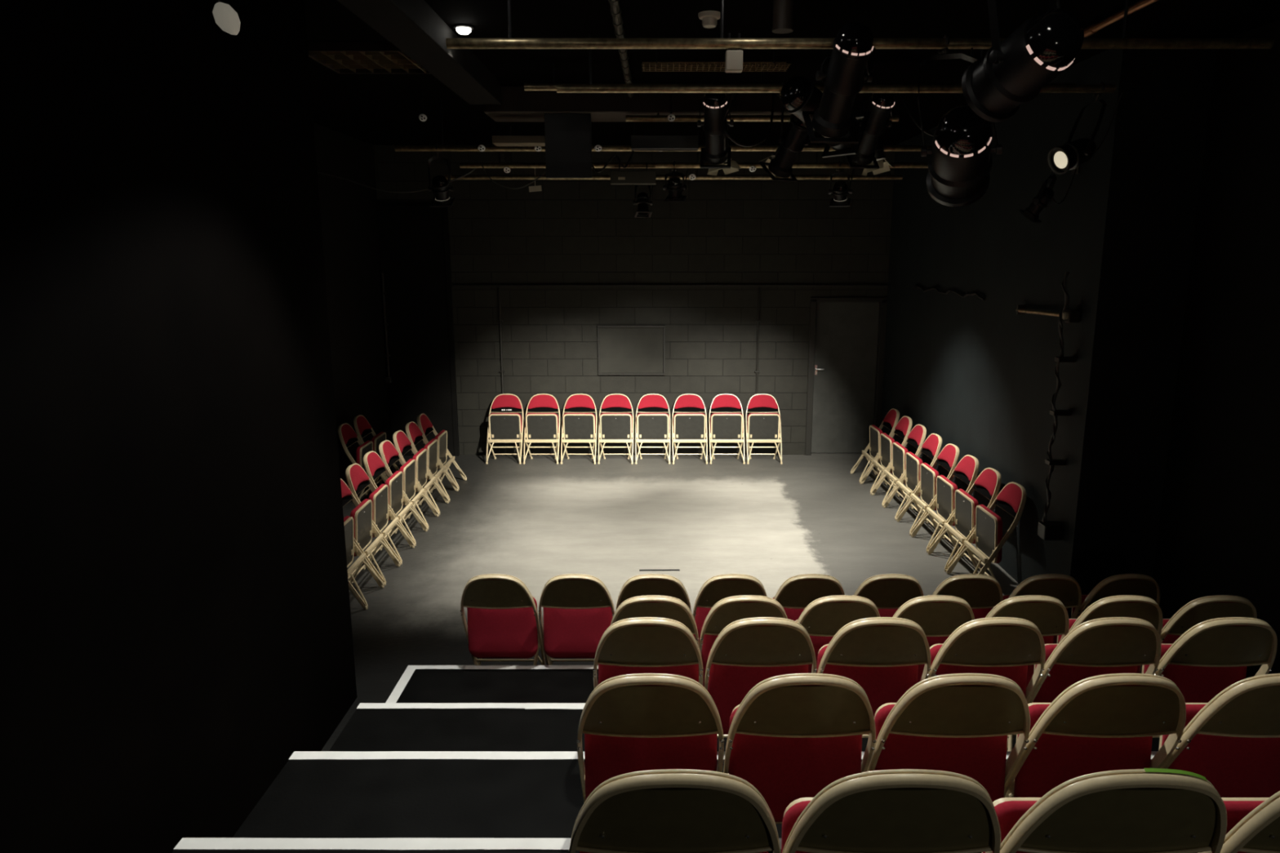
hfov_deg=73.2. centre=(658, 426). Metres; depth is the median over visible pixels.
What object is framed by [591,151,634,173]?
loose cable
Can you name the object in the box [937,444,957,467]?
cushion
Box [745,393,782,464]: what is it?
folding chair
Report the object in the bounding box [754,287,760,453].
conduit
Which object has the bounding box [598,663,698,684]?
seat cushion
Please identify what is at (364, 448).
seat cushion
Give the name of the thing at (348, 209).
wall
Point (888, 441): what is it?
seat cushion
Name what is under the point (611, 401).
cushion
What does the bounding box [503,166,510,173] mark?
disc
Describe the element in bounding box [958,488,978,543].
seat cushion
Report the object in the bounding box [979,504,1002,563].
seat cushion
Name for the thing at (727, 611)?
folding chair
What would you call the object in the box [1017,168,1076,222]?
lantern
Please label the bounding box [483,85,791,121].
duct
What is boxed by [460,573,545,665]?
folding chair
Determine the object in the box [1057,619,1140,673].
seat cushion
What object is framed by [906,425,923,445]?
cushion
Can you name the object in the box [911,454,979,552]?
folding chair
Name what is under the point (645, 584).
folding chair
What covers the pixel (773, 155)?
lantern
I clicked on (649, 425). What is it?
seat cushion
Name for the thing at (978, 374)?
wall
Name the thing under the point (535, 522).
floor
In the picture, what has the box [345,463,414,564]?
folding chair
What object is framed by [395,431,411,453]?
cushion
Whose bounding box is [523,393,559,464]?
folding chair
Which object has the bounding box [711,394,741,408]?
cushion
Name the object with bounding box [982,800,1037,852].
seat cushion
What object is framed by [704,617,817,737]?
folding chair
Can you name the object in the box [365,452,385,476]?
cushion
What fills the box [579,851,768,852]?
seat cushion
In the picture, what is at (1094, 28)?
copper pipe
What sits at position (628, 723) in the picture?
folding chair
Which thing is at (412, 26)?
ceiling beam
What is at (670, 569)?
floor mark
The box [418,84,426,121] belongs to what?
disc
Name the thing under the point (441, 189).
lantern
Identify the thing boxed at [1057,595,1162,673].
folding chair
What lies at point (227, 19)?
hood
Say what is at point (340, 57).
vent
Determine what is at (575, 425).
seat cushion
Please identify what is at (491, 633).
seat cushion
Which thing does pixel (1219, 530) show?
wall
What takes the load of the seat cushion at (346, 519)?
on the folding chair at (351, 547)
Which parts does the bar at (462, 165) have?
drop rod, drop rod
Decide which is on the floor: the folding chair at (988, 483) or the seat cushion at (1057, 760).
the folding chair at (988, 483)
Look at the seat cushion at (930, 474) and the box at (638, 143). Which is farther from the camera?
the seat cushion at (930, 474)
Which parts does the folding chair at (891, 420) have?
leg, rail, leg, frame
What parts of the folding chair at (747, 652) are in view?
frame, panel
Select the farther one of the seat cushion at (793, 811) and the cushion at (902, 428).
the cushion at (902, 428)
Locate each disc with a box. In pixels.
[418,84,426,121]
[477,144,484,151]
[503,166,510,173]
[534,146,542,151]
[594,144,601,151]
[667,93,675,121]
[688,168,695,180]
[749,165,755,172]
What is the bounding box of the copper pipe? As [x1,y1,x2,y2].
[1083,0,1157,37]
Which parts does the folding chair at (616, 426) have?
leg, rail, frame, leg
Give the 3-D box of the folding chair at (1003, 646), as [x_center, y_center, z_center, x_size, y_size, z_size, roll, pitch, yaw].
[1.290,1.073,3.515,0.437,0.807,0.454,0,11,0]
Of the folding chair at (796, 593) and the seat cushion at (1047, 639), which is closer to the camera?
the seat cushion at (1047, 639)
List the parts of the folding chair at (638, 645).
panel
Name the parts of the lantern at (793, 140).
colour frame, yoke knob, yoke knob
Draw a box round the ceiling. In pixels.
[304,0,1279,145]
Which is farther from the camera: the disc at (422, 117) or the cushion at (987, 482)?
the cushion at (987, 482)
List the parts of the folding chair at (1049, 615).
frame, panel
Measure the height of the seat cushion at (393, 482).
0.380 m
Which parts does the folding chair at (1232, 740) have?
panel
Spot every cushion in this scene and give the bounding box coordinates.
[339,424,357,444]
[340,479,351,497]
[343,515,349,522]
[348,464,368,491]
[349,498,368,556]
[355,416,371,435]
[355,440,370,465]
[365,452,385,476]
[368,484,385,537]
[371,431,383,451]
[381,441,399,463]
[384,471,399,520]
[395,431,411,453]
[399,458,413,473]
[407,422,422,442]
[412,448,424,492]
[418,414,432,433]
[423,438,435,479]
[434,430,444,469]
[466,596,537,658]
[488,413,521,433]
[491,394,521,408]
[525,413,558,433]
[527,394,558,408]
[542,607,613,658]
[562,413,595,439]
[564,394,595,408]
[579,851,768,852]
[584,733,717,800]
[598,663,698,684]
[600,394,631,408]
[600,413,632,439]
[636,413,669,439]
[637,394,668,408]
[673,413,706,439]
[674,394,704,408]
[694,607,711,645]
[701,626,717,687]
[707,651,808,734]
[710,413,742,439]
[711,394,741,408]
[728,707,862,822]
[746,413,780,439]
[747,394,777,408]
[773,597,804,621]
[781,800,810,852]
[795,620,833,673]
[817,645,918,734]
[871,424,883,462]
[874,704,1007,801]
[877,608,897,617]
[883,409,897,427]
[883,432,894,472]
[894,417,910,436]
[894,441,908,484]
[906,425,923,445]
[908,451,923,496]
[917,636,948,682]
[921,434,939,456]
[923,462,939,510]
[928,595,991,619]
[929,644,1027,696]
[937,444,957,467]
[939,475,958,525]
[954,456,977,481]
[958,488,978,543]
[973,468,998,496]
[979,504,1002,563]
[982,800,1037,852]
[995,483,1023,513]
[1003,595,1067,644]
[1013,704,1152,797]
[1026,635,1053,687]
[1032,644,1137,702]
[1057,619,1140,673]
[1071,595,1088,615]
[1143,644,1247,702]
[1160,619,1180,644]
[1222,800,1264,852]
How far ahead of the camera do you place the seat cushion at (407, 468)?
8.11 m
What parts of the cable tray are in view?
drop rod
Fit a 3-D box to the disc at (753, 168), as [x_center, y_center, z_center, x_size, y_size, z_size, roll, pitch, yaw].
[0.835,-2.272,7.585,0.057,0.058,0.066,7,14,32]
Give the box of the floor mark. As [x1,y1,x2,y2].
[639,568,679,571]
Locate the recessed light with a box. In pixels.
[453,23,474,34]
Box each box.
[492,126,545,146]
[609,161,656,184]
[631,125,698,151]
[724,32,742,72]
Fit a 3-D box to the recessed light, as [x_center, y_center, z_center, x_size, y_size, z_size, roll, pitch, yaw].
[-1.100,-2.241,4.871,0.116,0.037,0.116,0,11,0]
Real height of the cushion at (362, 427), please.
0.178 m
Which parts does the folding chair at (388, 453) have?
frame, leg, rail, leg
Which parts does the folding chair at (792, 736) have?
frame, panel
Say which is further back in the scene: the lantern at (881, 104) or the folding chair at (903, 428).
the folding chair at (903, 428)
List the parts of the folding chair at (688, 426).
leg, rail, frame, leg, leg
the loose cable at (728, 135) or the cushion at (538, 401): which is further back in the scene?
the cushion at (538, 401)
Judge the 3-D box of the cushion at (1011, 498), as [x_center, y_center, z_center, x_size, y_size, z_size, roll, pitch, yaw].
[2.730,0.534,6.636,0.094,0.178,0.392,0,11,-1]
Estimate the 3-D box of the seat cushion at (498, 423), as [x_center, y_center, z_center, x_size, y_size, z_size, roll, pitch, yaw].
[-1.899,0.016,10.710,0.406,0.380,0.072,0,11,0]
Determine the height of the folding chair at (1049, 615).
0.807 m
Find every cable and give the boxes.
[480,164,546,189]
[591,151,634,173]
[722,93,774,146]
[899,93,933,136]
[912,284,985,300]
[1037,271,1076,540]
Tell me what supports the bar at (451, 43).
hanging from the ceiling
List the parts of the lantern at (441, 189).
yoke knob, colour frame, yoke knob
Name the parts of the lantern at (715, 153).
yoke knob, colour frame, yoke knob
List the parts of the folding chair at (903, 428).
leg, rail, leg, frame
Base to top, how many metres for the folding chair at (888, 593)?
0.807 m
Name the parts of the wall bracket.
wall plate, arm, knob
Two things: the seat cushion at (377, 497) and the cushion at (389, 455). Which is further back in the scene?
the cushion at (389, 455)
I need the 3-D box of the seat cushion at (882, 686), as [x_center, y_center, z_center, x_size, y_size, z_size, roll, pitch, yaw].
[0.848,1.072,3.499,0.406,0.380,0.072,0,11,0]
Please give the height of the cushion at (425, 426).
0.178 m
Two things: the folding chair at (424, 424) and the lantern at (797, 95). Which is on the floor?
the folding chair at (424, 424)
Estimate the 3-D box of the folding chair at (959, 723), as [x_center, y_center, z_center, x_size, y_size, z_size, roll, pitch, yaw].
[0.865,1.041,2.667,0.437,0.807,0.454,0,11,0]
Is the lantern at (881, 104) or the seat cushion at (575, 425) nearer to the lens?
the lantern at (881, 104)
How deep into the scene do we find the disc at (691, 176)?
7.59 m
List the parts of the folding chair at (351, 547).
leg, rail, leg, leg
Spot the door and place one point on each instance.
(847, 335)
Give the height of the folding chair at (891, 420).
0.807 m
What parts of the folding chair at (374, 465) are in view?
frame, leg, leg, rail, leg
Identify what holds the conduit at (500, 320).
attached to the wall at (568, 232)
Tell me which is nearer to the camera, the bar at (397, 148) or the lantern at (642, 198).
the bar at (397, 148)
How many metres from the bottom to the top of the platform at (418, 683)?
0.204 m
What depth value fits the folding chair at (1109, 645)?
3.32 m
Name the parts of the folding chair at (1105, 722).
panel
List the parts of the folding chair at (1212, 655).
frame, panel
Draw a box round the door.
[804,297,887,455]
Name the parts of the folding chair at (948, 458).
leg, rail, leg, leg, leg, frame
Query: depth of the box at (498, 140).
6.79 m
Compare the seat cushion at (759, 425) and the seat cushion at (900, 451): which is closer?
the seat cushion at (900, 451)
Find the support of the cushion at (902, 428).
on the folding chair at (903, 428)
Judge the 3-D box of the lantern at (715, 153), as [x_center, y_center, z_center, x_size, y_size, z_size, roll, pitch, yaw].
[0.386,-2.044,5.825,0.253,0.562,0.480,0,11,0]
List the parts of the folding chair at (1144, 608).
panel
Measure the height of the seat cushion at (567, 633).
0.380 m
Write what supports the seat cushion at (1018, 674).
on the folding chair at (1003, 646)
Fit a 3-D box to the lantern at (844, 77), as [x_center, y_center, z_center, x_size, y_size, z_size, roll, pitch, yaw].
[0.877,-1.630,4.138,0.296,0.503,0.502,0,11,0]
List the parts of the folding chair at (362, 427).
frame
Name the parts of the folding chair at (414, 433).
frame, leg, rail, leg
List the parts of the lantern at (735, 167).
barn door, barn door, barn door, barn door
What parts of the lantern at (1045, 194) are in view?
colour frame, yoke knob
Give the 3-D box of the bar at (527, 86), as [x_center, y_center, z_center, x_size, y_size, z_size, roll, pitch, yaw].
[0.950,-2.353,5.788,3.700,0.184,0.048,0,11,0]
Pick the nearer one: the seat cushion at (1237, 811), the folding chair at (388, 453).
the seat cushion at (1237, 811)
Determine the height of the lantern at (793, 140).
0.663 m
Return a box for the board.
[544,113,591,177]
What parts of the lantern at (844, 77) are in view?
yoke knob, colour frame, yoke knob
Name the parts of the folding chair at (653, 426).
leg, leg, rail, frame, leg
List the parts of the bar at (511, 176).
drop rod, drop rod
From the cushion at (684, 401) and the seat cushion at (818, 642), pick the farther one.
the cushion at (684, 401)
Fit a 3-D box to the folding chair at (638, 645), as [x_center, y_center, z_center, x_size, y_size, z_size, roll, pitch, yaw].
[-0.039,1.073,3.515,0.437,0.807,0.454,0,11,0]
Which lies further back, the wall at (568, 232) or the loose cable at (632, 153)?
the wall at (568, 232)
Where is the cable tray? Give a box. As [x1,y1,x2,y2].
[641,48,791,71]
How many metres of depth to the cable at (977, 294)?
8.21 m
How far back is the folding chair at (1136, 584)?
4.79 m
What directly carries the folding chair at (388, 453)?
on the floor
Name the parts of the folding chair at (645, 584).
panel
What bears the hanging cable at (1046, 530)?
hanging from the wall bracket
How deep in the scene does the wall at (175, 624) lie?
3.06 m
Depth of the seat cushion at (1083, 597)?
5.00 m
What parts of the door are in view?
handle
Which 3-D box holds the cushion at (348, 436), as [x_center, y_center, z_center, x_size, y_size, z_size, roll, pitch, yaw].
[-3.231,0.067,8.936,0.094,0.178,0.392,0,11,-1]
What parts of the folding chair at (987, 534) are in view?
leg, rail, leg, leg, leg, frame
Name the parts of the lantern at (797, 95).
colour frame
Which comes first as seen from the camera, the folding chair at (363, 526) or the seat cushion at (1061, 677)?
the seat cushion at (1061, 677)
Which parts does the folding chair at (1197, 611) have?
panel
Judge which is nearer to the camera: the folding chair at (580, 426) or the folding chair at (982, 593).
the folding chair at (982, 593)
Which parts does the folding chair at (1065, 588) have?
frame, panel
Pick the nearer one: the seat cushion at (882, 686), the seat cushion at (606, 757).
the seat cushion at (606, 757)
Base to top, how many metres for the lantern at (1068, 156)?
0.520 m
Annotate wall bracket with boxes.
[1015,305,1080,323]
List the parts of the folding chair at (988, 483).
leg, leg, rail, leg, leg, frame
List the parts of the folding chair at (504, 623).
leg, panel, leg, leg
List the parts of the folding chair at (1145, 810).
panel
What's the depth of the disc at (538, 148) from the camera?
7.17 m
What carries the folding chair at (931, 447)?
on the floor
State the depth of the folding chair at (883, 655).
3.33 m
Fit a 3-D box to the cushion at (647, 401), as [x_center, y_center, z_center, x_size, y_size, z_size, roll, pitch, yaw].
[-0.065,-0.312,10.802,0.392,0.178,0.094,0,11,0]
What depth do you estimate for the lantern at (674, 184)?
7.58 m
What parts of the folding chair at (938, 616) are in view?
frame, panel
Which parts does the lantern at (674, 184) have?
colour frame, yoke knob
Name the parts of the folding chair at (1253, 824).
panel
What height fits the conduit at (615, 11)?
0.054 m
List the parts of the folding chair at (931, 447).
leg, rail, leg, leg, frame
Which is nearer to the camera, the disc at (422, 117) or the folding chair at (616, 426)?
the disc at (422, 117)
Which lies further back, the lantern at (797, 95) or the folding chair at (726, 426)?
the folding chair at (726, 426)
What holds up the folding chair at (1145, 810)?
on the platform at (185, 845)
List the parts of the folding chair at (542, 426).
leg, leg, rail, frame, leg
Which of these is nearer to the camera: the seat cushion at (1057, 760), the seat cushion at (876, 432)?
the seat cushion at (1057, 760)
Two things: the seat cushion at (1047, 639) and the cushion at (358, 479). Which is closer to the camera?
the seat cushion at (1047, 639)
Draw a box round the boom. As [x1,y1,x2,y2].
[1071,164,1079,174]
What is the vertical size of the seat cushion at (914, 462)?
0.380 m
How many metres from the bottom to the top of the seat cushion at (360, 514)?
0.380 m
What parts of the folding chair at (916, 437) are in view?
leg, rail, leg, leg, frame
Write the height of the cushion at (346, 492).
0.178 m
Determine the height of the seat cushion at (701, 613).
0.380 m
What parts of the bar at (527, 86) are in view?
drop rod, drop rod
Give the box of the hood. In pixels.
[212,0,240,35]
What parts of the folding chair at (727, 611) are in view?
panel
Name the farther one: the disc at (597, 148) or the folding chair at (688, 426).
the folding chair at (688, 426)
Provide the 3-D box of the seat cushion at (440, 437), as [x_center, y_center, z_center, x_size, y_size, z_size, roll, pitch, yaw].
[-2.418,0.254,9.537,0.072,0.380,0.406,0,11,-1]
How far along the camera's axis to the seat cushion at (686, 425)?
10.67 m
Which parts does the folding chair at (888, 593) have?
frame, panel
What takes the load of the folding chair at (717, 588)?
on the floor
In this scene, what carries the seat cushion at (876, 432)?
on the folding chair at (891, 420)
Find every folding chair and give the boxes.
[337,422,386,500]
[340,478,400,586]
[343,515,384,609]
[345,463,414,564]
[353,414,399,491]
[363,450,427,546]
[378,440,439,529]
[392,430,448,515]
[405,421,458,502]
[417,413,466,489]
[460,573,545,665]
[485,393,524,464]
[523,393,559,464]
[537,573,614,665]
[560,393,597,464]
[568,768,780,852]
[576,673,724,803]
[592,617,703,688]
[597,393,633,464]
[610,595,698,646]
[615,573,691,611]
[635,393,670,464]
[671,393,707,464]
[693,573,767,645]
[698,595,787,687]
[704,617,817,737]
[708,393,745,464]
[723,673,876,824]
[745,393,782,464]
[773,573,844,621]
[781,768,1000,852]
[795,595,879,673]
[817,617,930,737]
[850,408,899,483]
[851,573,924,617]
[860,416,912,493]
[866,673,1030,801]
[871,424,926,506]
[883,433,942,520]
[893,595,974,682]
[896,443,959,535]
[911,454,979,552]
[927,573,1003,619]
[928,467,1001,572]
[928,617,1045,751]
[946,482,1026,578]
[981,768,1226,852]
[985,595,1069,687]
[1002,573,1081,644]
[1004,673,1186,797]
[1006,617,1161,751]
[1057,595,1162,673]
[1071,573,1159,618]
[1140,595,1257,673]
[1142,617,1277,737]
[1159,673,1279,797]
[1220,791,1279,852]
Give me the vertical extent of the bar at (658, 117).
0.264 m
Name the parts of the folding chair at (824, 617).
frame, panel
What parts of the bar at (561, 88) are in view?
drop rod, drop rod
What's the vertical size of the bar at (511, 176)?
0.524 m
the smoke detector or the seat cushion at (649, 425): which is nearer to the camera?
the smoke detector
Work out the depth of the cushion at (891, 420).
9.76 m
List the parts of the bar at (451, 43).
drop rod, drop rod, drop rod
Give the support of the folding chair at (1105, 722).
on the platform at (315, 794)
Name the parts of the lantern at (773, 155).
barn door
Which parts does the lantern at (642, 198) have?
colour frame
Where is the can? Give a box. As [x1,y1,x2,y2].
[772,0,793,33]
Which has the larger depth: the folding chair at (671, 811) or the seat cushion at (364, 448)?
the seat cushion at (364, 448)
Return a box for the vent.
[307,42,430,73]
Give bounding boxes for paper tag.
[528,168,542,191]
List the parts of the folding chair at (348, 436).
frame, leg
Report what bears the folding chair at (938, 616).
on the platform at (418, 683)
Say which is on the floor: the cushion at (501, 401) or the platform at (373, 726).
the platform at (373, 726)
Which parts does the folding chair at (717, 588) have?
frame, panel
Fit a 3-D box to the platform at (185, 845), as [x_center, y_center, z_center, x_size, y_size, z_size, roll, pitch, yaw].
[0.965,1.724,2.323,4.831,0.804,0.784,0,11,0]
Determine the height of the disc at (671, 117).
0.268 m
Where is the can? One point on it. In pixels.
(783, 10)
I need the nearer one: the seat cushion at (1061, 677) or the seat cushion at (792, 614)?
the seat cushion at (1061, 677)
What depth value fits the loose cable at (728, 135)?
5.56 m
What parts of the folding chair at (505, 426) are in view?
leg, leg, rail, frame, leg, leg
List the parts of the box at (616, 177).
casing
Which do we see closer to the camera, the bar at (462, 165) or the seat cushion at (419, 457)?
the bar at (462, 165)
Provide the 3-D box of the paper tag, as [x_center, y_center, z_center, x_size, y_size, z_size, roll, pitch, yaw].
[-1.090,-2.183,7.628,0.114,0.209,0.026,0,11,0]
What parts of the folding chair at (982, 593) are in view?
frame, panel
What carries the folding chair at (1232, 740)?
on the platform at (315, 794)
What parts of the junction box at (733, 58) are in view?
casing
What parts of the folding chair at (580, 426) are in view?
leg, leg, rail, frame, leg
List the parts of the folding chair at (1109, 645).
frame, panel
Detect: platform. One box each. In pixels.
[171,838,981,852]
[231,751,1157,838]
[328,702,1159,751]
[386,665,1254,702]
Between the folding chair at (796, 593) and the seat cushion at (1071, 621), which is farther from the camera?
the folding chair at (796, 593)
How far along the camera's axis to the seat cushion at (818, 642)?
4.18 m
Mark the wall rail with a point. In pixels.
(454, 286)
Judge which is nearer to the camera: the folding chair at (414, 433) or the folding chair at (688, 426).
the folding chair at (414, 433)
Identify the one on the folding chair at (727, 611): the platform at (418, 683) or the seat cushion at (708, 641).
the seat cushion at (708, 641)
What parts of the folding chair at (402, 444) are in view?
frame, leg, rail, leg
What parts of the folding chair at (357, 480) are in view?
frame, leg, leg, rail, leg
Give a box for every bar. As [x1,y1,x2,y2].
[394,97,932,151]
[443,125,902,179]
[445,0,1274,48]
[459,121,928,168]
[524,61,1075,90]
[556,34,1115,93]
[626,112,899,121]
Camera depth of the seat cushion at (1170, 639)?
4.17 m
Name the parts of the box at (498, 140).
casing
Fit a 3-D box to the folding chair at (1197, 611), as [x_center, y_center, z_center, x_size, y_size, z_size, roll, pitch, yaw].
[2.596,1.131,4.233,0.437,0.807,0.454,0,11,0]
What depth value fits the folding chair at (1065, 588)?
4.80 m
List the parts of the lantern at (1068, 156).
yoke knob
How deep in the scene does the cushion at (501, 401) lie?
10.79 m
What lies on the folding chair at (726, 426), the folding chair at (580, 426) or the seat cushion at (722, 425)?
the seat cushion at (722, 425)
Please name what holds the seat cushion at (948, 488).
on the folding chair at (966, 470)
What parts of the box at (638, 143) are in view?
casing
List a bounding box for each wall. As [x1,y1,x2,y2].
[0,0,356,852]
[313,122,391,488]
[373,145,894,454]
[880,48,1216,618]
[1152,19,1279,675]
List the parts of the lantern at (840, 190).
colour frame, yoke knob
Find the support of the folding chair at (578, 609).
on the floor
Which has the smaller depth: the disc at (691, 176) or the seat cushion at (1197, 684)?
the seat cushion at (1197, 684)
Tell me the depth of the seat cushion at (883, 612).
4.98 m
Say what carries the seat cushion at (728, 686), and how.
on the folding chair at (747, 652)
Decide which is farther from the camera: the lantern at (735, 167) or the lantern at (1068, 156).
the lantern at (735, 167)
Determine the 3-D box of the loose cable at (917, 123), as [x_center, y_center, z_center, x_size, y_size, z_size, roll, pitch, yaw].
[1.910,-2.092,5.735,0.595,0.342,0.221,0,11,0]
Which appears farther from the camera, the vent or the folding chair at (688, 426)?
the folding chair at (688, 426)
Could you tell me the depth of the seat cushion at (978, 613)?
4.98 m
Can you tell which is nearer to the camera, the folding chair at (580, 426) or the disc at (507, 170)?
the disc at (507, 170)
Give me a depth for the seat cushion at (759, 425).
10.67 m
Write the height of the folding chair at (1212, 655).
0.807 m
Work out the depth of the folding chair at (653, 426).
10.69 m
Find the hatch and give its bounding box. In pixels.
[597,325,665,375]
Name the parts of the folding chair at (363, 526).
leg, frame, leg, leg, rail, leg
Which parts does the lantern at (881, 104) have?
colour frame, yoke knob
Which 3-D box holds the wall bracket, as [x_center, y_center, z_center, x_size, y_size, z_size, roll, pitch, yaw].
[2.777,-0.828,6.220,0.104,0.095,0.920,0,11,0]
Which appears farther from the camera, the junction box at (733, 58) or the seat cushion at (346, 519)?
the seat cushion at (346, 519)
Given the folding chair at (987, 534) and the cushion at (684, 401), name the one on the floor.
the folding chair at (987, 534)
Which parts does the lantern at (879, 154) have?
barn door, barn door, barn door, barn door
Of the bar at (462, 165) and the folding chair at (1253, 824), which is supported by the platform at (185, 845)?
the folding chair at (1253, 824)
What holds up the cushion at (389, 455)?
on the folding chair at (388, 453)
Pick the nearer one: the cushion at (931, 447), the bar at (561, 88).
the bar at (561, 88)
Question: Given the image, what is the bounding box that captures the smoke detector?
[697,10,719,27]
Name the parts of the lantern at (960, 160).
yoke knob, yoke knob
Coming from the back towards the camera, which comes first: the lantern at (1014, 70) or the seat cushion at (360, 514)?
the seat cushion at (360, 514)
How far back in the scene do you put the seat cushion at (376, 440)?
9.32 m
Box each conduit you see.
[497,287,506,453]
[608,0,633,97]
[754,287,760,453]
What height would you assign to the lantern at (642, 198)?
0.448 m
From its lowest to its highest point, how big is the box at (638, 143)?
0.180 m
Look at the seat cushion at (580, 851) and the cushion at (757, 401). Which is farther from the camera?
the cushion at (757, 401)
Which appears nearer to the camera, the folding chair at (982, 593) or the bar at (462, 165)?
the folding chair at (982, 593)
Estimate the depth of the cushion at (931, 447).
8.42 m
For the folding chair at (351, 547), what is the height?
0.807 m
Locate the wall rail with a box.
[453,284,888,287]
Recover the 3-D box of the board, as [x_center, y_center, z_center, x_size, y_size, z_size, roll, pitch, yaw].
[-0.700,-2.284,6.694,0.360,0.680,0.030,0,11,0]
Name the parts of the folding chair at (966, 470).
leg, rail, leg, leg, leg, frame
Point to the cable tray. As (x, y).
(656, 62)
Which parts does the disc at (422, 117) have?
stem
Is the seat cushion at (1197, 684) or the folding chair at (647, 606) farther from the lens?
the folding chair at (647, 606)
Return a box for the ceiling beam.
[337,0,502,104]
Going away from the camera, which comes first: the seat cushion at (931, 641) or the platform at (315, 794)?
the platform at (315, 794)
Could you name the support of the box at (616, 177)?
hanging from the bar at (462, 165)
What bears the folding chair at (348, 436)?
on the floor
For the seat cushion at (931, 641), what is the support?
on the folding chair at (938, 616)
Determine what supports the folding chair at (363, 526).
on the floor
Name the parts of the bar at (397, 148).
drop rod, drop rod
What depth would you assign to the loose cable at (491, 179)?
7.58 m
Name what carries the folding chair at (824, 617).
on the platform at (418, 683)
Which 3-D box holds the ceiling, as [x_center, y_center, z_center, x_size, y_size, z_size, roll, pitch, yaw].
[0.000,-2.111,3.883,7.200,0.100,13.450,0,11,0]
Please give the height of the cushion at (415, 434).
0.178 m
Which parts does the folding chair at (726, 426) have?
leg, frame, rail, leg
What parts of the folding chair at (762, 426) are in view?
leg, frame, rail, leg, leg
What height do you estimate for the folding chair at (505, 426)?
0.807 m
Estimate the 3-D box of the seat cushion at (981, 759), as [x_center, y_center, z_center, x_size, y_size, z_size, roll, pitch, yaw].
[0.865,1.040,2.651,0.406,0.380,0.072,0,11,0]
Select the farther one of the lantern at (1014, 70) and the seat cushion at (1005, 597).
the seat cushion at (1005, 597)
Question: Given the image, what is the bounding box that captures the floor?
[320,453,1019,751]
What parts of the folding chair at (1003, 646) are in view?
frame, panel, leg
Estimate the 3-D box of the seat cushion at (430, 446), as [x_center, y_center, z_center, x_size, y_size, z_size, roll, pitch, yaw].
[-2.410,0.345,9.089,0.072,0.380,0.406,0,11,-1]
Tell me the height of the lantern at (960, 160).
0.801 m
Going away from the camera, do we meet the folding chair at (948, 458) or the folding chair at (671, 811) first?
the folding chair at (671, 811)
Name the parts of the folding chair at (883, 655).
frame, panel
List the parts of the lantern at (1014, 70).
yoke knob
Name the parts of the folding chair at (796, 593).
frame, panel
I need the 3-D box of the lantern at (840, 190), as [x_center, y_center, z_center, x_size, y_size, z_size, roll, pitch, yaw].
[1.615,-2.144,7.619,0.210,0.400,0.203,3,12,16]
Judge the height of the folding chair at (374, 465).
0.807 m
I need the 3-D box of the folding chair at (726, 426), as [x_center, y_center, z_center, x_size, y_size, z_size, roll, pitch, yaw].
[0.849,0.023,10.696,0.437,0.807,0.454,0,11,0]
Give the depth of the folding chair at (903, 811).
1.65 m
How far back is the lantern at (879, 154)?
6.38 m
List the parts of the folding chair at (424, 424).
frame, leg, rail, leg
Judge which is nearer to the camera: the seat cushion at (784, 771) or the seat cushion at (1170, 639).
the seat cushion at (784, 771)
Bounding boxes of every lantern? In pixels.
[427,143,455,207]
[632,184,653,217]
[662,160,688,202]
[697,80,733,168]
[706,126,741,175]
[759,105,808,182]
[759,113,793,177]
[777,75,871,157]
[801,22,875,143]
[828,160,853,207]
[844,80,896,168]
[862,136,894,176]
[917,34,1003,207]
[961,0,1084,122]
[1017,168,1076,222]
[1047,81,1123,174]
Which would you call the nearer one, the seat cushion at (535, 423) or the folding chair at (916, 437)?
the folding chair at (916, 437)
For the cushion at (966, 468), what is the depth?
7.52 m
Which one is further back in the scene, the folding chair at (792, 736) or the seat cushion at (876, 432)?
the seat cushion at (876, 432)
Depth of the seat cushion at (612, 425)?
10.67 m
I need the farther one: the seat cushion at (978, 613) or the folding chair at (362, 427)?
the folding chair at (362, 427)

